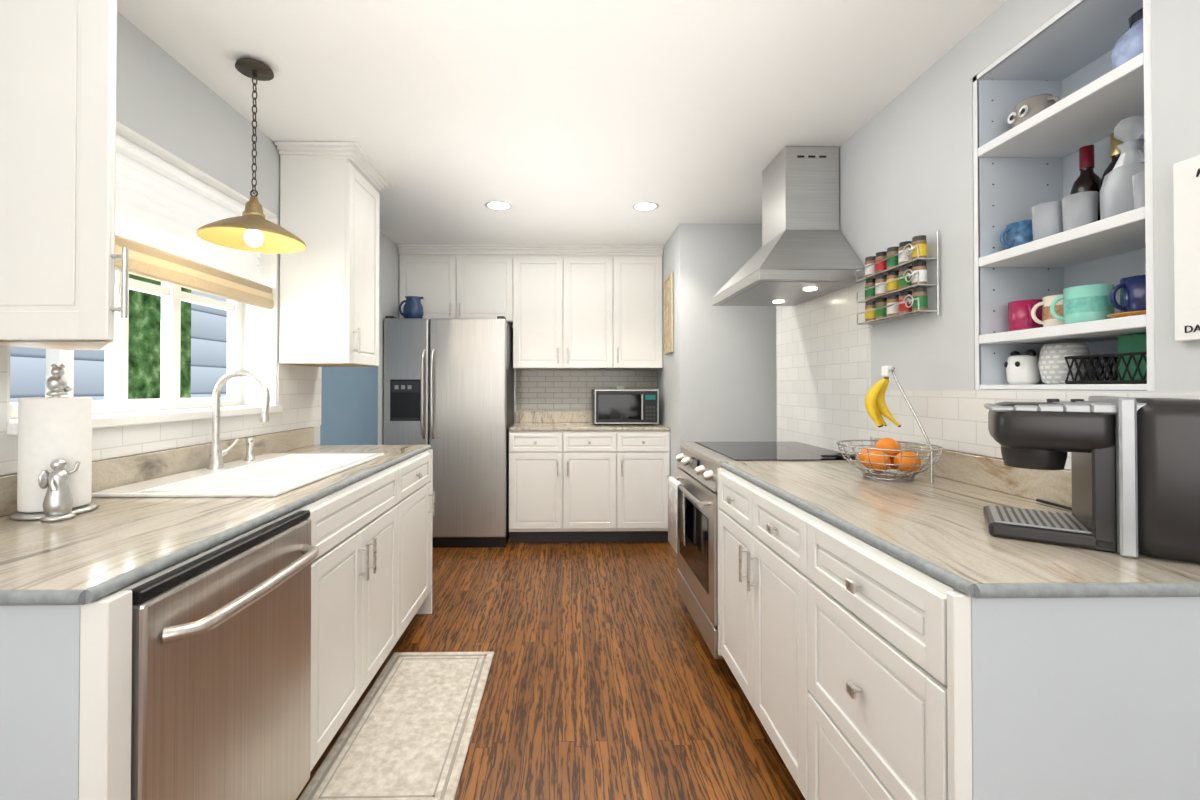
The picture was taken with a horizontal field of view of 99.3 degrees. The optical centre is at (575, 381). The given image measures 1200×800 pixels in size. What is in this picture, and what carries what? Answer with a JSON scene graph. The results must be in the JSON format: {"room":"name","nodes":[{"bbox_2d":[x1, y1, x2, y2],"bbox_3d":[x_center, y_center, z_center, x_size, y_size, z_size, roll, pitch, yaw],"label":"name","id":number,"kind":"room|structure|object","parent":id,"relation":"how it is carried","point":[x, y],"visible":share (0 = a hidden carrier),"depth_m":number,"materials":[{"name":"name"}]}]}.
{"room":"kitchen","nodes":[
{"label":"kitchen","id":0,"kind":"room"},
{"bbox_2d":[0,11,399,475],"bbox_3d":[-1.556,0.039,0.985,0.226,2.450,8.200,0,-1,-1],"label":"wall","id":1,"kind":"structure","parent":0,"point":[165,100],"depth_m":2.11,"materials":[{"name":"paint"}]},
{"bbox_2d":[0,0,128,349],"bbox_3d":[-1.233,-0.635,1.299,0.428,1.088,0.315,0,-1,-1],"label":"upper cabinet","id":2,"kind":"object","parent":1,"relation":"attached to","point":[58,74],"visible":1,"depth_m":1.14,"materials":[{"name":"white wood"}]},
{"bbox_2d":[7,121,282,435],"bbox_3d":[-1.561,-0.342,1.909,0.250,0.970,1.220,0,-1,-1],"label":"window","id":3,"kind":"structure","parent":1,"relation":"in","point":[252,338],"depth_m":2.06,"materials":[{"name":"white wood"}]},
{"bbox_2d":[115,133,273,308],"bbox_3d":[-1.523,-0.589,1.911,0.095,0.453,1.200,0,-1,-1],"label":"window shade","id":4,"kind":"object","parent":3,"relation":"attached to","point":[165,210],"visible":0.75,"depth_m":1.94,"materials":[{"name":"white fabric"}]},
{"bbox_2d":[0,427,315,517],"bbox_3d":[-1.451,0.292,1.820,0.021,0.100,2.030,0,-1,-1],"label":"backsplash","id":5,"kind":"structure","parent":1,"relation":"attached to","point":[132,468],"depth_m":1.71,"materials":[{"name":"beige stone"}]},
{"bbox_2d":[274,141,392,366],"bbox_3d":[-1.274,-0.628,2.732,0.397,1.080,0.518,0,-1,-1],"label":"upper cabinet","id":6,"kind":"object","parent":1,"relation":"attached to","point":[329,274],"visible":1,"depth_m":2.53,"materials":[{"name":"white wood"}]},
{"bbox_2d":[296,532,804,799],"bbox_3d":[0.010,1.294,1.001,6.800,0.060,8.200,0,-1,-1],"label":"floor","id":7,"kind":"structure","parent":0,"point":[609,677],"depth_m":2.16,"materials":[{"name":"brown wood"}]},
{"bbox_2d":[0,498,331,799],"bbox_3d":[-1.103,0.814,1.171,0.694,0.905,0.706,0,-1,-1],"label":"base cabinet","id":8,"kind":"object","parent":7,"relation":"on","point":[216,619],"depth_m":0.98,"materials":[{"name":"white wood"}]},
{"bbox_2d":[0,446,427,605],"bbox_3d":[-1.127,0.348,1.825,0.669,0.037,2.030,0,-1,-1],"label":"countertop","id":9,"kind":"structure","parent":8,"relation":"on","point":[64,562],"depth_m":1.14,"materials":[{"name":"beige stone"}]},
{"bbox_2d":[8,364,98,521],"bbox_3d":[-1.330,0.145,1.304,0.184,0.382,0.182,0,-1,-1],"label":"paper towel holder","id":10,"kind":"object","parent":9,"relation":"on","point":[54,478],"visible":1,"depth_m":1.26,"materials":[{"name":"white paper"}]},
{"bbox_2d":[200,370,271,469],"bbox_3d":[-1.291,0.143,2.045,0.231,0.377,0.248,0,-1,-1],"label":"faucet","id":11,"kind":"object","parent":9,"relation":"on","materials":[{"name":"silver metal"}]},
{"bbox_2d":[144,454,363,493],"bbox_3d":[-1.119,0.430,1.939,0.387,0.178,0.822,0,-1,-1],"label":"sink","id":12,"kind":"object","parent":9,"relation":"in","point":[265,475],"depth_m":1.96,"materials":[{"name":"white ceramic"}]},
{"bbox_2d":[320,458,407,744],"bbox_3d":[-1.116,0.820,1.884,0.694,0.905,0.839,0,-1,-1],"label":"base cabinet","id":13,"kind":"object","parent":7,"relation":"on","point":[368,580],"depth_m":1.88,"materials":[{"name":"white wood"}]},
{"bbox_2d":[298,652,493,799],"bbox_3d":[-0.611,1.267,1.935,0.470,0.012,0.910,0,-1,-1],"label":"rug","id":14,"kind":"object","parent":7,"relation":"on","point":[406,733],"visible":1,"depth_m":1.82,"materials":[{"name":"beige fabric"}]},
{"bbox_2d":[408,446,434,624],"bbox_3d":[-1.127,0.826,2.505,0.694,0.905,0.636,0,-1,-1],"label":"base cabinet","id":15,"kind":"object","parent":7,"relation":"on","point":[421,495],"depth_m":2.61,"materials":[{"name":"white wood"}]},
{"bbox_2d":[383,316,513,546],"bbox_3d":[-1.024,0.392,4.245,0.946,1.805,0.732,0,-1,-1],"label":"refrigerator","id":16,"kind":"object","parent":7,"relation":"on","point":[448,391],"visible":0.88,"depth_m":3.94,"materials":[{"name":"grey metal"}]},
{"bbox_2d":[399,296,423,317],"bbox_3d":[-1.330,-0.590,4.115,0.200,0.196,0.160,0,-1,-1],"label":"pitcher","id":17,"kind":"object","parent":16,"relation":"on","point":[413,307],"visible":0.79,"depth_m":4.06,"materials":[{"name":"blue ceramic"}]},
{"bbox_2d":[509,427,624,541],"bbox_3d":[-0.085,0.843,4.332,0.908,0.905,0.617,0,-1,-1],"label":"base cabinet","id":18,"kind":"object","parent":7,"relation":"on","point":[577,476],"depth_m":4.03,"materials":[{"name":"white wood"}]},
{"bbox_2d":[509,423,664,430],"bbox_3d":[0.102,0.378,4.337,1.282,0.024,0.622,0,-1,-1],"label":"countertop","id":19,"kind":"structure","parent":18,"relation":"on","point":[517,426],"depth_m":4.15,"materials":[{"name":"beige stone"}]},
{"bbox_2d":[592,389,658,424],"bbox_3d":[0.420,0.215,4.415,0.540,0.300,0.408,0,-1,-1],"label":"microwave","id":20,"kind":"object","parent":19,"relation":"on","point":[625,406],"visible":1,"depth_m":4.25,"materials":[{"name":"silver plastic"}]},
{"bbox_2d":[625,427,669,541],"bbox_3d":[0.502,0.843,4.343,0.482,0.905,0.617,0,-1,-1],"label":"base cabinet","id":21,"kind":"object","parent":7,"relation":"on","point":[647,449],"depth_m":4.04,"materials":[{"name":"white wood"}]},
{"bbox_2d":[717,463,788,769],"bbox_3d":[0.970,0.819,1.790,0.707,0.905,0.816,0,-1,-1],"label":"base cabinet","id":22,"kind":"object","parent":7,"relation":"on","point":[753,521],"depth_m":1.73,"materials":[{"name":"white wood"}]},
{"bbox_2d":[667,442,858,658],"bbox_3d":[0.910,0.811,2.583,0.785,0.936,0.756,0,-1,-1],"label":"range","id":23,"kind":"object","parent":7,"relation":"on","point":[692,514],"visible":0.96,"depth_m":2.48,"materials":[{"name":"silver metal"}]},
{"bbox_2d":[668,476,685,553],"bbox_3d":[0.539,0.707,2.741,0.047,0.358,0.230,0,-1,-1],"label":"dish towel","id":24,"kind":"object","parent":23,"relation":"hanging from","point":[676,505],"depth_m":2.71,"materials":[{"name":"white fabric"}]},
{"bbox_2d":[821,453,856,458],"bbox_3d":[1.173,0.333,2.280,0.150,0.014,0.116,0,-1,-1],"label":"spoon rest","id":25,"kind":"object","parent":23,"relation":"on","point":[838,455],"visible":0.81,"depth_m":2.27,"materials":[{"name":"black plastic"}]},
{"bbox_2d":[789,502,1199,799],"bbox_3d":[0.981,0.813,1.147,0.707,0.905,0.586,0,-1,-1],"label":"base cabinet","id":26,"kind":"object","parent":7,"relation":"on","point":[919,637],"depth_m":0.86,"materials":[{"name":"white wood"}]},
{"bbox_2d":[721,462,1199,601],"bbox_3d":[0.981,0.351,1.527,0.694,0.024,1.360,0,-1,-1],"label":"countertop","id":27,"kind":"structure","parent":26,"relation":"on","point":[941,526],"depth_m":1.08,"materials":[{"name":"beige stone"}]},
{"bbox_2d":[837,366,943,484],"bbox_3d":[1.111,0.141,1.816,0.326,0.400,0.326,0,-1,-1],"label":"fruit basket","id":28,"kind":"object","parent":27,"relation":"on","point":[884,454],"visible":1,"depth_m":1.79,"materials":[{"name":"silver metal"}]},
{"bbox_2d":[983,396,1199,562],"bbox_3d":[1.094,0.183,1.086,0.345,0.303,0.258,0,-1,36],"label":"coffee maker","id":29,"kind":"object","parent":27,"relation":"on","point":[1135,467],"visible":1,"depth_m":0.99,"materials":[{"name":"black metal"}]},
{"bbox_2d":[1036,499,1071,510],"bbox_3d":[1.290,0.332,1.332,0.013,0.007,0.202,0,-1,6],"label":"cord","id":30,"kind":"object","parent":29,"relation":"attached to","point":[1054,504],"visible":0.46,"depth_m":1.38,"materials":[{"name":"black plastic"}]},
{"bbox_2d":[117,0,1005,244],"bbox_3d":[0.010,-1.216,1.024,6.800,0.060,8.200,0,-1,-1],"label":"ceiling","id":31,"kind":"structure","parent":0,"point":[572,122],"depth_m":2.05,"materials":[{"name":"paint"}]},
{"bbox_2d":[196,58,305,253],"bbox_3d":[-1.191,-0.838,1.885,0.344,0.677,0.344,0,-1,-1],"label":"pendant light","id":32,"kind":"object","parent":31,"relation":"hanging from","point":[252,229],"visible":1,"depth_m":1.88,"materials":[{"name":"brown metal"}]},
{"bbox_2d":[485,201,511,209],"bbox_3d":[-0.511,-1.160,3.355,0.176,0.005,0.176,0,-1,-1],"label":"recessed light","id":33,"kind":"object","parent":31,"relation":"in","point":[497,205],"visible":1,"depth_m":3.35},
{"bbox_2d":[632,202,658,210],"bbox_3d":[0.459,-1.160,3.372,0.176,0.005,0.176,0,-1,-1],"label":"recessed light","id":34,"kind":"object","parent":31,"relation":"in","point":[645,206],"visible":1,"depth_m":3.37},
{"bbox_2d":[511,326,656,423],"bbox_3d":[-0.498,0.074,4.741,2.475,2.450,0.206,0,-1,-1],"label":"wall","id":35,"kind":"structure","parent":0,"point":[553,389],"depth_m":4.64,"materials":[{"name":"tile"}]},
{"bbox_2d":[398,248,504,319],"bbox_3d":[-1.023,-0.815,4.481,0.963,0.605,0.317,0,-1,-1],"label":"upper cabinet","id":36,"kind":"object","parent":35,"relation":"attached to","point":[453,283],"depth_m":4.32,"materials":[{"name":"white wood"}]},
{"bbox_2d":[517,411,593,422],"bbox_3d":[0.097,0.319,4.633,1.282,0.100,0.022,0,-1,-1],"label":"backsplash","id":37,"kind":"structure","parent":35,"relation":"attached to","point":[522,416],"depth_m":4.62,"materials":[{"name":"beige stone"}]},
{"bbox_2d":[505,248,620,368],"bbox_3d":[-0.112,-0.617,4.495,0.967,1.001,0.317,0,-1,-1],"label":"upper cabinet","id":38,"kind":"object","parent":35,"relation":"attached to","point":[578,306],"depth_m":4.34,"materials":[{"name":"white wood"}]},
{"bbox_2d":[621,248,663,368],"bbox_3d":[0.497,-0.617,4.506,0.486,1.001,0.317,0,-1,-1],"label":"upper cabinet","id":39,"kind":"object","parent":35,"relation":"attached to","point":[641,268],"depth_m":4.35,"materials":[{"name":"white wood"}]},
{"bbox_2d":[657,223,776,553],"bbox_3d":[1.650,0.070,4.307,1.805,2.450,1.150,0,-1,-1],"label":"wall","id":40,"kind":"structure","parent":0,"point":[717,377],"depth_m":3.73,"materials":[{"name":"paint"}]},
{"bbox_2d":[663,272,672,354],"bbox_3d":[0.740,-0.537,4.081,0.020,0.620,0.300,0,-1,-1],"label":"picture frame","id":41,"kind":"object","parent":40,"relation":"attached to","point":[668,313],"visible":0.98,"depth_m":4.08,"materials":[{"name":"beige wood"}]},
{"bbox_2d":[776,0,1199,470],"bbox_3d":[1.595,0.033,0.335,0.496,2.450,6.790,0,-1,-1],"label":"wall","id":42,"kind":"structure","parent":0,"point":[906,168],"depth_m":1.87,"materials":[{"name":"paint"}]},
{"bbox_2d":[712,146,865,305],"bbox_3d":[1.060,-0.808,2.669,0.486,0.718,0.740,0,-1,-1],"label":"range hood","id":43,"kind":"object","parent":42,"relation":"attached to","point":[805,252],"visible":0.96,"depth_m":2.52,"materials":[{"name":"silver metal"}]},
{"bbox_2d":[856,231,938,327],"bbox_3d":[1.274,-0.393,2.044,0.079,0.305,0.398,0,-1,-1],"label":"spice rack","id":44,"kind":"object","parent":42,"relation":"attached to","point":[903,266],"visible":1,"depth_m":1.98,"materials":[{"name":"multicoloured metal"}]},
{"bbox_2d":[874,438,1071,507],"bbox_3d":[1.316,0.289,1.533,0.017,0.100,1.360,0,-1,-1],"label":"backsplash","id":45,"kind":"structure","parent":42,"relation":"attached to","point":[1055,486],"depth_m":1.57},
{"bbox_2d":[973,0,1154,390],"bbox_3d":[1.482,-0.499,1.445,0.297,1.045,0.519,0,-1,-1],"label":"shelves","id":46,"kind":"object","parent":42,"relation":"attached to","point":[1022,169],"visible":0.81,"depth_m":1.57,"materials":[{"name":"white wood"}]},
{"bbox_2d":[1000,220,1040,248],"bbox_3d":[1.416,-0.458,1.627,0.111,0.095,0.084,0,-1,-1],"label":"mug","id":47,"kind":"object","parent":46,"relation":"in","point":[1018,233],"visible":0.48,"depth_m":1.61,"materials":[{"name":"ceramic"}]},
{"bbox_2d":[1004,349,1039,384],"bbox_3d":[1.430,-0.047,1.628,0.084,0.110,0.084,0,-1,-1],"label":"mug","id":48,"kind":"object","parent":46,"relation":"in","point":[1022,369],"visible":0.96,"depth_m":1.60,"materials":[{"name":"white ceramic"}]},
{"bbox_2d":[1008,299,1042,330],"bbox_3d":[1.430,-0.206,1.610,0.084,0.100,0.104,0,-1,-1],"label":"mug","id":49,"kind":"object","parent":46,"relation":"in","point":[1019,315],"visible":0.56,"depth_m":1.59,"materials":[{"name":"ceramic"}]},
{"bbox_2d":[1007,94,1060,127],"bbox_3d":[1.440,-0.829,1.584,0.107,0.105,0.139,0,-1,-1],"label":"owl","id":50,"kind":"object","parent":46,"relation":"in","point":[1026,109],"visible":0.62,"depth_m":1.57,"materials":[{"name":"grey ceramic"}]},
{"bbox_2d":[1031,201,1062,240],"bbox_3d":[1.421,-0.471,1.532,0.076,0.120,0.076,0,-1,-1],"label":"tumbler","id":51,"kind":"object","parent":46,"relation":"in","point":[1036,212],"visible":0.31,"depth_m":1.51,"materials":[{"name":"clear glass"}]},
{"bbox_2d":[1031,294,1063,326],"bbox_3d":[1.441,-0.206,1.525,0.103,0.100,0.081,0,-1,-1],"label":"mug","id":52,"kind":"object","parent":46,"relation":"in","point":[1048,319],"visible":0.52,"depth_m":1.52,"materials":[{"name":"beige ceramic"}]},
{"bbox_2d":[1038,343,1091,383],"bbox_3d":[1.452,-0.053,1.514,0.116,0.120,0.116,0,-1,-1],"label":"vase","id":53,"kind":"object","parent":46,"relation":"in","point":[1053,366],"visible":0.85,"depth_m":1.48,"materials":[{"name":"ceramic"}]},
{"bbox_2d":[1061,191,1098,231],"bbox_3d":[1.443,-0.472,1.458,0.076,0.120,0.076,0,-1,-1],"label":"tumbler","id":54,"kind":"object","parent":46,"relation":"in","point":[1091,200],"visible":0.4,"depth_m":1.44,"materials":[{"name":"clear glass"}]},
{"bbox_2d":[1050,284,1114,323],"bbox_3d":[1.423,-0.210,1.423,0.101,0.105,0.117,0,-1,-1],"label":"mug","id":55,"kind":"object","parent":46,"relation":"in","point":[1084,303],"visible":0.73,"depth_m":1.38,"materials":[{"name":"ceramic"}]},
{"bbox_2d":[1070,145,1100,227],"bbox_3d":[1.551,-0.562,1.545,0.074,0.302,0.074,0,-1,-1],"label":"wine bottle","id":56,"kind":"object","parent":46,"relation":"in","point":[1088,179],"visible":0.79,"depth_m":1.53,"materials":[{"name":"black glass"}]},
{"bbox_2d":[1064,333,1146,383],"bbox_3d":[1.480,-0.059,1.322,0.218,0.130,0.223,0,-1,-1],"label":"basket","id":57,"kind":"object","parent":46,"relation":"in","point":[1130,365],"visible":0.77,"depth_m":1.33,"materials":[{"name":"black metal"}]},
{"bbox_2d":[1101,130,1136,214],"bbox_3d":[1.553,-0.563,1.455,0.074,0.302,0.074,0,-1,-1],"label":"wine bottle","id":58,"kind":"object","parent":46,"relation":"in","point":[1115,151],"visible":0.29,"depth_m":1.45,"materials":[{"name":"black glass"}]},
{"bbox_2d":[1099,115,1144,219],"bbox_3d":[1.465,-0.556,1.344,0.120,0.285,0.120,0,-1,-1],"label":"decanter","id":59,"kind":"object","parent":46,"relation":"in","point":[1111,181],"visible":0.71,"depth_m":1.34,"materials":[{"name":"clear glazed ceramic"}]},
{"bbox_2d":[1106,274,1145,318],"bbox_3d":[1.445,-0.212,1.290,0.143,0.107,0.143,0,-1,-1],"label":"mug","id":60,"kind":"object","parent":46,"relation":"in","point":[1132,295],"visible":0.35,"depth_m":1.28,"materials":[{"name":"ceramic"}]},
{"bbox_2d":[1110,8,1142,68],"bbox_3d":[1.456,-0.867,1.296,0.132,0.177,0.132,0,-1,-1],"label":"ginger jar","id":61,"kind":"object","parent":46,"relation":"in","point":[1128,45],"visible":0.33,"depth_m":1.29,"materials":[{"name":"blue ceramic"}]},
{"bbox_2d":[1132,171,1144,208],"bbox_3d":[1.416,-0.464,1.252,0.064,0.100,0.066,0,-1,-1],"label":"glass","id":62,"kind":"object","parent":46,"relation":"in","point":[1138,189],"visible":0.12,"depth_m":1.26,"materials":[{"name":"white"}]},
{"bbox_2d":[1173,155,1199,341],"bbox_3d":[1.330,-0.286,0.861,0.022,0.393,0.525,0,-1,-1],"label":"wall sign","id":63,"kind":"object","parent":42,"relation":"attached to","point":[1186,192],"visible":0.98,"depth_m":1.10,"materials":[{"name":"paper"}]},
{"label":"outside","id":64,"kind":"structure","parent":0,"visible":0},
{"bbox_2d":[10,274,226,402],"bbox_3d":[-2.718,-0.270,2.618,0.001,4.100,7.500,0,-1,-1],"label":"window panes","id":65,"kind":"structure","parent":64,"point":[203,361],"depth_m":3.25,"materials":[{"name":"clear glass"}]}
]}

